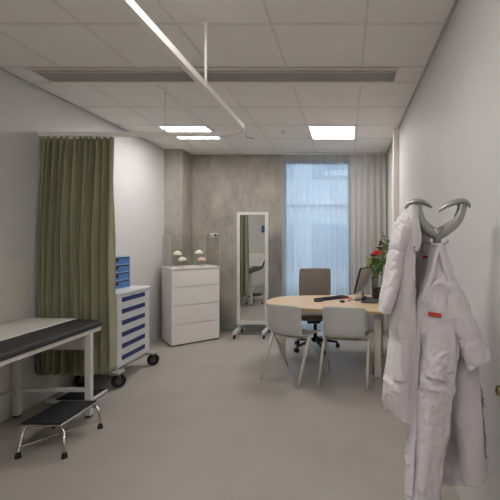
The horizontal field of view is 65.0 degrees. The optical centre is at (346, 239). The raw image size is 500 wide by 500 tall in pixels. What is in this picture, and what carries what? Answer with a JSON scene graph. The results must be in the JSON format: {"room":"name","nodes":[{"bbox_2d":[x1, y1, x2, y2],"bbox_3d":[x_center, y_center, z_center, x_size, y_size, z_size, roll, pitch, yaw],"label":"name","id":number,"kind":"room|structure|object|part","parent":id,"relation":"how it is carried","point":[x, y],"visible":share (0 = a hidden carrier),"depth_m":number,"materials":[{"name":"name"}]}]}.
{"room":"examination room","nodes":[
{"label":"examination room","id":0,"kind":"room"},
{"bbox_2d":[0,69,163,422],"bbox_3d":[-2.880,0.050,2.460,0.200,2.840,7.920,0,0,0],"label":"wall","id":1,"kind":"structure","parent":0,"point":[26,109],"depth_m":3.46,"materials":[{"name":"white paint"}]},
{"bbox_2d":[0,258,25,410],"bbox_3d":[-2.777,0.765,1.120,0.006,1.210,4.240,0,0,0],"label":"trim","id":2,"kind":"structure","parent":1,"relation":"attached to","point":[12,271],"depth_m":3.09,"materials":[{"name":"white paint"}]},
{"bbox_2d":[164,149,192,265],"bbox_3d":[-2.640,0.050,5.885,0.280,2.840,0.370,0,0,0],"label":"wall column","id":3,"kind":"structure","parent":0,"point":[178,163],"depth_m":5.70,"materials":[{"name":"concrete"}]},
{"bbox_2d":[0,0,454,154],"bbox_3d":[-1.070,-1.420,2.460,3.820,0.100,7.920,0,0,0],"label":"ceiling","id":4,"kind":"structure","parent":0,"point":[63,45],"depth_m":2.81,"materials":[{"name":"tile"}]},
{"bbox_2d":[38,0,253,138],"bbox_3d":[-1.807,-1.135,1.073,1.946,0.470,4.705,0,0,0],"label":"rail","id":5,"kind":"object","parent":4,"relation":"attached to","point":[130,6],"visible":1,"depth_m":2.37,"materials":[{"name":"grey metal"}]},
{"bbox_2d":[37,136,116,376],"bbox_3d":[-2.445,0.141,3.432,0.661,2.150,0.269,0,0,0],"label":"privacy curtain","id":6,"kind":"object","parent":5,"relation":"hanging from","point":[76,238],"visible":0.88,"depth_m":3.36,"materials":[{"name":"green fabric"}]},
{"bbox_3d":[-1.650,-1.163,3.400,0.017,0.389,0.017,0,0,0],"label":"hanging rod","id":7,"kind":"part","parent":5,"relation":"part of","materials":[{"name":"white metal"}]},
{"bbox_3d":[-0.885,-1.163,2.350,0.017,0.389,0.017,0,0,0],"label":"hanging rod","id":8,"kind":"part","parent":5,"relation":"part of","materials":[{"name":"white metal"}]},
{"bbox_2d":[26,68,399,84],"bbox_3d":[-1.066,-1.357,3.128,2.970,0.015,0.292,0,0,0],"label":"ceiling vent","id":9,"kind":"object","parent":4,"relation":"in","point":[56,76],"visible":1,"depth_m":3.13,"materials":[{"name":"grey metal"}]},
{"bbox_2d":[0,0,444,154],"bbox_3d":[-1.070,-1.368,2.385,3.420,0.003,7.370,0,0,0],"label":"grid","id":10,"kind":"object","parent":4,"relation":"attached to","point":[365,24],"depth_m":2.83,"materials":[{"name":"metal"}]},
{"bbox_2d":[281,130,289,134],"bbox_3d":[-0.780,-1.352,4.760,0.124,0.032,0.124,0,0,0],"label":"smoke detector","id":11,"kind":"object","parent":4,"relation":"attached to","point":[285,132],"visible":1,"depth_m":4.72,"materials":[{"name":"white plastic"}]},
{"bbox_2d":[307,125,356,138],"bbox_3d":[-0.180,-1.361,4.778,0.588,0.011,0.588,0,0,0],"label":"recessed light","id":12,"kind":"object","parent":4,"relation":"in","point":[316,131],"visible":1,"depth_m":4.71,"materials":[{"name":"white plastic"}]},
{"bbox_2d":[281,153,386,154],"bbox_3d":[-0.206,-1.355,5.925,1.677,0.015,0.050,0,0,0],"label":"track","id":13,"kind":"object","parent":4,"relation":"attached to","point":[281,153],"visible":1,"depth_m":5.90,"materials":[{"name":"white metal"}]},
{"bbox_2d":[282,154,349,159],"bbox_3d":[-0.485,0.048,5.929,1.095,2.785,0.057,0,0,0],"label":"sheer curtain","id":14,"kind":"object","parent":13,"relation":"hanging from","point":[285,156],"visible":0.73,"depth_m":5.93,"materials":[{"name":"white fabric"}]},
{"bbox_2d":[350,154,386,331],"bbox_3d":[0.340,0.048,5.907,0.596,2.785,0.137,0,0,0],"label":"sheer curtain","id":15,"kind":"object","parent":13,"relation":"hanging from","point":[368,173],"visible":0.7,"depth_m":5.91,"materials":[{"name":"white fabric"}]},
{"bbox_2d":[0,329,459,499],"bbox_3d":[-1.070,1.520,2.460,3.820,0.100,7.920,0,0,0],"label":"floor","id":16,"kind":"structure","parent":0,"point":[200,422],"depth_m":2.84,"materials":[{"name":"concrete"}]},
{"bbox_2d":[0,318,101,417],"bbox_3d":[-2.434,0.919,2.295,0.662,1.101,1.897,0,0,0],"label":"examination table","id":17,"kind":"object","parent":16,"relation":"on","point":[20,339],"visible":1,"depth_m":3.01,"materials":[{"name":"black plastic"}]},
{"bbox_3d":[-2.728,1.110,3.100,0.048,0.680,0.040,0,0,0],"label":"leg","id":18,"kind":"part","parent":17,"relation":"part of","materials":[{"name":"white metal"}]},
{"bbox_3d":[-2.440,0.764,2.297,0.638,0.032,1.875,0,0,0],"label":"frame","id":19,"kind":"part","parent":17,"relation":"part of","materials":[{"name":"white metal"}]},
{"bbox_3d":[-2.434,0.713,2.707,0.662,0.066,1.073,0,0,0],"label":"mattress","id":20,"kind":"part","parent":17,"relation":"part of","materials":[{"name":"black leather"}]},
{"bbox_3d":[-2.430,0.844,3.100,0.547,0.126,0.020,0,0,0],"label":"panel","id":21,"kind":"part","parent":17,"relation":"part of","materials":[{"name":"white metal"}]},
{"bbox_3d":[-2.133,1.110,3.100,0.048,0.680,0.040,0,0,0],"label":"leg","id":22,"kind":"part","parent":17,"relation":"part of","materials":[{"name":"white metal"}]},
{"bbox_2d":[14,400,102,458],"bbox_3d":[-2.091,1.369,2.736,0.415,0.201,0.459,0,0,0],"label":"step stool","id":23,"kind":"object","parent":16,"relation":"on","point":[59,414],"visible":1,"depth_m":2.69,"materials":[{"name":"silver metal"}]},
{"bbox_3d":[-2.228,1.371,2.571,0.046,0.151,0.109,0,0,0],"label":"leg","id":24,"kind":"part","parent":23,"relation":"part of","materials":[{"name":"silver metal"}]},
{"bbox_3d":[-2.115,1.285,2.775,0.294,0.018,0.380,0,0,0],"label":"step frame","id":25,"kind":"part","parent":23,"relation":"part of","materials":[{"name":"black rubber"}]},
{"bbox_3d":[-1.953,1.368,2.568,0.153,0.146,0.034,0,0,35],"label":"leg","id":26,"kind":"part","parent":23,"relation":"part of","materials":[{"name":"silver metal"}]},
{"bbox_3d":[-1.966,1.367,2.936,0.107,0.146,0.025,0,0,12],"label":"leg","id":27,"kind":"part","parent":23,"relation":"part of","materials":[{"name":"silver metal"}]},
{"bbox_2d":[45,389,107,403],"bbox_3d":[-2.490,1.444,3.465,0.400,0.040,0.270,0,0,0],"label":"scale","id":28,"kind":"object","parent":16,"relation":"on","point":[97,393],"visible":0.56,"depth_m":3.42,"materials":[{"name":"black rubber"}]},
{"bbox_2d":[72,285,158,387],"bbox_3d":[-2.475,1.002,4.065,0.530,0.935,0.770,0,0,0],"label":"cart","id":29,"kind":"object","parent":16,"relation":"on","point":[132,302],"visible":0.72,"depth_m":3.99,"materials":[{"name":"grey metal"}]},
{"bbox_2d":[116,256,129,288],"bbox_3d":[-2.587,0.359,4.065,0.267,0.350,0.370,0,0,0],"label":"drawer organizer","id":30,"kind":"object","parent":29,"relation":"on","point":[122,262],"visible":0.25,"depth_m":4.12,"materials":[{"name":"blue plastic"}]},
{"bbox_2d":[116,257,128,264],"bbox_3d":[-2.582,0.234,4.065,0.257,0.070,0.342,0,0,0],"label":"drawer","id":31,"kind":"object","parent":30,"relation":"on","point":[119,260],"depth_m":4.11,"materials":[{"name":"blue plastic"}]},
{"bbox_2d":[116,265,128,272],"bbox_3d":[-2.582,0.318,4.065,0.257,0.070,0.342,0,0,0],"label":"drawer","id":32,"kind":"object","parent":30,"relation":"on","point":[119,268],"depth_m":4.11,"materials":[{"name":"blue plastic"}]},
{"bbox_2d":[116,272,128,279],"bbox_3d":[-2.582,0.403,4.065,0.257,0.070,0.342,0,0,0],"label":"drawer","id":33,"kind":"object","parent":30,"relation":"on","point":[119,275],"depth_m":4.11,"materials":[{"name":"blue plastic"}]},
{"bbox_2d":[116,280,128,287],"bbox_3d":[-2.582,0.487,4.065,0.257,0.070,0.342,0,0,0],"label":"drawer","id":34,"kind":"object","parent":30,"relation":"on","point":[119,283],"depth_m":4.11,"materials":[{"name":"blue plastic"}]},
{"bbox_3d":[-2.305,0.994,4.055,0.010,0.110,0.606,0,0,0],"label":"drawer","id":35,"kind":"part","parent":29,"relation":"part of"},
{"bbox_3d":[-2.305,0.875,4.055,0.010,0.110,0.606,0,0,0],"label":"drawer","id":36,"kind":"part","parent":29,"relation":"part of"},
{"bbox_3d":[-2.305,0.756,4.055,0.010,0.110,0.606,0,0,0],"label":"drawer","id":37,"kind":"part","parent":29,"relation":"part of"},
{"bbox_3d":[-2.305,0.638,4.055,0.010,0.110,0.606,0,0,0],"label":"drawer","id":38,"kind":"part","parent":29,"relation":"part of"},
{"bbox_2d":[116,285,149,296],"bbox_3d":[-2.516,0.554,4.055,0.448,0.038,0.654,0,0,0],"label":"countertop","id":39,"kind":"structure","parent":29,"relation":"on","point":[133,288],"depth_m":4.08,"materials":[{"name":"white plastic"}]},
{"bbox_3d":[-2.305,1.230,4.055,0.010,0.110,0.606,0,0,0],"label":"drawer","id":40,"kind":"part","parent":29,"relation":"part of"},
{"bbox_3d":[-2.305,1.112,4.055,0.010,0.110,0.606,0,0,0],"label":"drawer","id":41,"kind":"part","parent":29,"relation":"part of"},
{"bbox_3d":[-2.296,1.210,4.045,0.007,0.048,0.430,0,0,0],"label":"handle","id":42,"kind":"part","parent":29,"relation":"part of","materials":[{"name":"blue plastic"}]},
{"bbox_3d":[-2.296,1.091,4.045,0.007,0.048,0.430,0,0,0],"label":"handle","id":43,"kind":"part","parent":29,"relation":"part of","materials":[{"name":"blue plastic"}]},
{"bbox_3d":[-2.296,0.973,4.045,0.007,0.048,0.430,0,0,0],"label":"handle","id":44,"kind":"part","parent":29,"relation":"part of","materials":[{"name":"blue plastic"}]},
{"bbox_3d":[-2.296,0.854,4.045,0.007,0.048,0.430,0,0,0],"label":"handle","id":45,"kind":"part","parent":29,"relation":"part of","materials":[{"name":"blue plastic"}]},
{"bbox_3d":[-2.296,0.736,4.045,0.007,0.048,0.430,0,0,0],"label":"handle","id":46,"kind":"part","parent":29,"relation":"part of","materials":[{"name":"blue plastic"}]},
{"bbox_3d":[-2.296,0.617,4.045,0.007,0.048,0.430,0,0,0],"label":"handle","id":47,"kind":"part","parent":29,"relation":"part of","materials":[{"name":"blue plastic"}]},
{"bbox_2d":[161,264,219,346],"bbox_3d":[-2.297,0.932,5.515,0.677,1.075,0.517,0,0,-40],"label":"dresser","id":48,"kind":"object","parent":16,"relation":"on","point":[190,293],"visible":1,"depth_m":5.31,"materials":[{"name":"white wood"}]},
{"bbox_3d":[-2.141,0.539,5.329,0.661,0.226,0.020,0,0,-40],"label":"drawer","id":49,"kind":"part","parent":48,"relation":"part of","materials":[{"name":"white wood"}]},
{"bbox_3d":[-2.141,0.787,5.329,0.661,0.250,0.020,0,0,-40],"label":"drawer","id":50,"kind":"part","parent":48,"relation":"part of","materials":[{"name":"white wood"}]},
{"bbox_3d":[-2.141,1.048,5.329,0.661,0.252,0.020,0,0,-40],"label":"drawer","id":51,"kind":"part","parent":48,"relation":"part of","materials":[{"name":"white wood"}]},
{"bbox_3d":[-2.141,1.316,5.329,0.661,0.264,0.020,0,0,-40],"label":"drawer","id":52,"kind":"part","parent":48,"relation":"part of","materials":[{"name":"white wood"}]},
{"bbox_3d":[-2.304,0.162,5.523,0.647,0.464,0.473,0,0,-40],"label":"display case","id":53,"kind":"object","parent":48,"relation":"on","visible":0},
{"bbox_2d":[173,251,181,254],"bbox_3d":[-2.497,0.281,5.520,0.124,0.227,0.124,0,0,0],"label":"model","id":54,"kind":"object","parent":53,"relation":"in","point":[175,252],"visible":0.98,"depth_m":5.47},
{"bbox_2d":[177,257,186,267],"bbox_3d":[-2.328,0.320,5.300,0.124,0.150,0.124,0,0,0],"label":"model","id":55,"kind":"object","parent":53,"relation":"in","point":[180,258],"visible":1,"depth_m":5.26},
{"bbox_2d":[198,257,205,266],"bbox_3d":[-2.127,0.324,5.500,0.124,0.143,0.124,0,0,0],"label":"model","id":56,"kind":"object","parent":53,"relation":"in","point":[199,258],"visible":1,"depth_m":5.46},
{"bbox_2d":[232,212,269,338],"bbox_3d":[-1.445,0.525,5.730,0.478,1.890,0.460,0,0,0],"label":"mirror","id":57,"kind":"object","parent":16,"relation":"on","point":[252,227],"visible":0.92,"depth_m":5.73,"materials":[{"name":"white paint"}]},
{"bbox_2d":[240,215,264,320],"bbox_3d":[-1.445,0.435,5.732,0.382,1.618,0.004,0,0,0],"label":"mirror glass","id":58,"kind":"object","parent":57,"relation":"attached to","point":[252,227],"depth_m":5.73,"materials":[{"name":"white"}]},
{"bbox_2d":[259,304,324,387],"bbox_3d":[-0.586,1.072,4.031,0.513,0.799,0.501,0,0,29],"label":"chair","id":59,"kind":"object","parent":16,"relation":"on","point":[283,320],"visible":1,"depth_m":3.88,"materials":[{"name":"white plastic"}]},
{"bbox_3d":[-0.861,1.244,4.028,0.034,0.454,0.233,0,0,34],"label":"leg","id":60,"kind":"part","parent":59,"relation":"part of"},
{"bbox_3d":[-0.747,1.244,4.238,0.034,0.456,0.284,0,0,24],"label":"leg","id":61,"kind":"part","parent":59,"relation":"part of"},
{"bbox_3d":[-0.438,1.244,3.798,0.034,0.454,0.233,0,0,23],"label":"leg","id":62,"kind":"part","parent":59,"relation":"part of","materials":[{"name":"grey metal"}]},
{"bbox_3d":[-0.324,1.244,4.007,0.034,0.456,0.284,0,0,33],"label":"leg","id":63,"kind":"part","parent":59,"relation":"part of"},
{"bbox_2d":[294,268,339,353],"bbox_3d":[-0.413,0.941,5.088,0.635,1.058,0.646,0,0,0],"label":"office chair","id":64,"kind":"object","parent":16,"relation":"on","point":[312,281],"visible":0.65,"depth_m":5.28,"materials":[{"name":"beige fabric"}]},
{"bbox_3d":[-0.440,1.020,5.050,0.479,0.070,0.459,0,0,0],"label":"seat","id":65,"kind":"part","parent":64,"relation":"part of","materials":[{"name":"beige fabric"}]},
{"bbox_3d":[-0.455,0.691,5.319,0.450,0.558,0.155,0,0,0],"label":"backrest","id":66,"kind":"part","parent":64,"relation":"part of","materials":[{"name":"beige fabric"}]},
{"bbox_2d":[266,295,388,376],"bbox_3d":[-0.181,1.100,4.344,1.550,0.740,1.169,0,0,0],"label":"desk","id":67,"kind":"object","parent":16,"relation":"on","point":[305,302],"visible":0.49,"depth_m":4.21,"materials":[{"name":"brown wood"}]},
{"bbox_3d":[-0.800,1.160,4.640,0.070,0.620,0.070,0,0,0],"label":"leg","id":68,"kind":"part","parent":67,"relation":"part of","materials":[{"name":"beige wood"}]},
{"bbox_2d":[314,295,347,300],"bbox_3d":[-0.190,0.717,4.600,0.440,0.021,0.135,0,0,-38],"label":"keyboard","id":69,"kind":"object","parent":67,"relation":"on","point":[338,296],"visible":0.98,"depth_m":4.57,"materials":[{"name":"black plastic"}]},
{"bbox_2d":[353,267,371,299],"bbox_3d":[0.187,0.534,4.625,0.208,0.389,0.396,0,0,13],"label":"monitor","id":70,"kind":"object","parent":67,"relation":"on","point":[364,273],"visible":0.86,"depth_m":4.58,"materials":[{"name":"black plastic"}]},
{"bbox_2d":[361,296,378,302],"bbox_3d":[0.270,0.694,4.340,0.190,0.065,0.130,0,0,14],"label":"desk phone","id":71,"kind":"object","parent":67,"relation":"on","point":[364,299],"visible":0.92,"depth_m":4.31,"materials":[{"name":"black plastic"}]},
{"bbox_2d":[372,285,380,298],"bbox_3d":[0.430,0.654,4.620,0.218,0.149,0.258,0,0,0],"label":"tray","id":72,"kind":"object","parent":67,"relation":"on","point":[376,290],"visible":0.37,"depth_m":4.62,"materials":[{"name":"black plastic"}]},
{"bbox_2d":[365,232,389,295],"bbox_3d":[0.428,0.317,4.799,0.370,0.826,0.251,0,0,-19],"label":"flower vase","id":73,"kind":"object","parent":67,"relation":"on","point":[377,268],"visible":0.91,"depth_m":4.80,"materials":[{"name":"green plant"}]},
{"bbox_3d":[0.379,0.174,4.740,0.168,0.074,0.170,0,0,0],"label":"red flower","id":74,"kind":"part","parent":73,"relation":"part of","materials":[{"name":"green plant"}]},
{"bbox_3d":[0.330,1.160,4.030,0.070,0.620,0.070,0,0,0],"label":"leg","id":75,"kind":"part","parent":67,"relation":"part of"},
{"bbox_3d":[0.420,1.160,4.740,0.070,0.620,0.070,0,0,0],"label":"leg","id":76,"kind":"part","parent":67,"relation":"part of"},
{"bbox_2d":[317,306,373,390],"bbox_3d":[0.000,1.072,3.918,0.513,0.799,0.501,0,0,11],"label":"chair","id":77,"kind":"object","parent":16,"relation":"on","point":[339,323],"visible":1,"depth_m":3.75,"materials":[{"name":"white plastic"}]},
{"bbox_3d":[-0.263,1.244,3.835,0.034,0.454,0.233,0,0,17],"label":"leg","id":78,"kind":"part","parent":77,"relation":"part of","materials":[{"name":"beige wood"}]},
{"bbox_3d":[-0.216,1.244,4.069,0.034,0.456,0.284,0,0,7],"label":"leg","id":79,"kind":"part","parent":77,"relation":"part of","materials":[{"name":"beige wood"}]},
{"bbox_3d":[0.209,1.244,3.739,0.034,0.454,0.233,0,0,6],"label":"leg","id":80,"kind":"part","parent":77,"relation":"part of","materials":[{"name":"beige wood"}]},
{"bbox_3d":[0.257,1.244,3.973,0.034,0.456,0.284,0,0,15],"label":"leg","id":81,"kind":"part","parent":77,"relation":"part of","materials":[{"name":"beige wood"}]},
{"bbox_2d":[404,198,470,499],"bbox_3d":[0.386,0.647,1.600,0.380,1.646,0.380,0,0,0],"label":"coat stand","id":82,"kind":"object","parent":16,"relation":"on","point":[436,234],"visible":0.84,"depth_m":1.58,"materials":[{"name":"metal"}]},
{"bbox_2d":[378,204,430,423],"bbox_3d":[0.235,0.340,1.592,0.185,0.976,0.326,0,0,26],"label":"lab coat","id":83,"kind":"object","parent":82,"relation":"hanging from","point":[406,264],"visible":0.97,"depth_m":1.49,"materials":[{"name":"fabric"}]},
{"bbox_3d":[0.337,-0.076,1.600,0.120,0.159,0.042,0,0,0],"label":"arm","id":84,"kind":"part","parent":82,"relation":"part of","materials":[{"name":"metal"}]},
{"bbox_2d":[403,243,491,499],"bbox_3d":[0.420,0.564,1.574,0.382,1.096,0.306,0,0,0],"label":"lab coat","id":85,"kind":"object","parent":82,"relation":"hanging from","point":[446,445],"visible":0.97,"depth_m":1.48,"materials":[{"name":"fabric"}]},
{"bbox_3d":[0.441,-0.076,1.600,0.140,0.158,0.042,0,0,0],"label":"arm","id":86,"kind":"part","parent":82,"relation":"part of","materials":[{"name":"metal"}]},
{"bbox_2d":[193,155,282,323],"bbox_3d":[-1.915,0.050,6.220,1.730,2.840,0.300,0,0,0],"label":"wall","id":87,"kind":"structure","parent":0,"point":[224,186],"depth_m":6.07,"materials":[{"name":"concrete"}]},
{"bbox_2d":[210,233,217,237],"bbox_3d":[-2.150,-0.068,6.055,0.130,0.075,0.030,0,0,0],"label":"wall socket","id":88,"kind":"object","parent":87,"relation":"attached to","point":[212,235],"visible":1,"depth_m":6.06,"materials":[{"name":"white paint"}]},
{"bbox_2d":[219,324,265,329],"bbox_3d":[-1.775,1.417,6.063,1.450,0.105,0.014,0,0,0],"label":"baseboard","id":89,"kind":"structure","parent":87,"relation":"attached to","point":[221,326],"depth_m":6.06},
{"bbox_2d":[387,0,499,499],"bbox_3d":[0.740,0.050,2.460,0.200,2.840,7.920,0,0,0],"label":"wall","id":90,"kind":"structure","parent":0,"point":[449,132],"depth_m":1.98,"materials":[{"name":"white paint"}]},
{"bbox_2d":[0,0,458,152],"bbox_3d":[-1.070,-1.367,2.385,3.420,0.005,7.370,0,0,0],"label":"trim","id":91,"kind":"structure","parent":90,"relation":"attached to","point":[455,3],"depth_m":3.18,"materials":[{"name":"metal"}]},
{"bbox_2d":[393,128,398,226],"bbox_3d":[0.606,0.052,4.650,0.068,2.835,0.100,0,0,0],"label":"trim","id":92,"kind":"structure","parent":90,"relation":"attached to","point":[395,130],"depth_m":4.60,"materials":[{"name":"white wood"}]},
{"bbox_2d":[495,385,499,395],"bbox_3d":[0.620,0.612,1.520,0.037,0.046,0.044,0,0,0],"label":"door knob","id":93,"kind":"object","parent":90,"relation":"attached to","point":[497,387],"visible":1,"depth_m":1.51,"materials":[{"name":"gold metal"}]},
{"label":"outside","id":94,"kind":"structure","parent":0,"visible":0},
{"bbox_2d":[287,288,347,324],"bbox_3d":[0.000,1.745,18.250,28.000,0.150,23.500,0,0,0],"label":"ground","id":95,"kind":"structure","parent":94,"point":[290,291],"depth_m":11.82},
{"bbox_2d":[283,160,350,328],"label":"window","id":96,"kind":"structure","parent":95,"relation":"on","point":[317,194],"depth_m":13.00,"materials":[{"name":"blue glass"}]}
]}

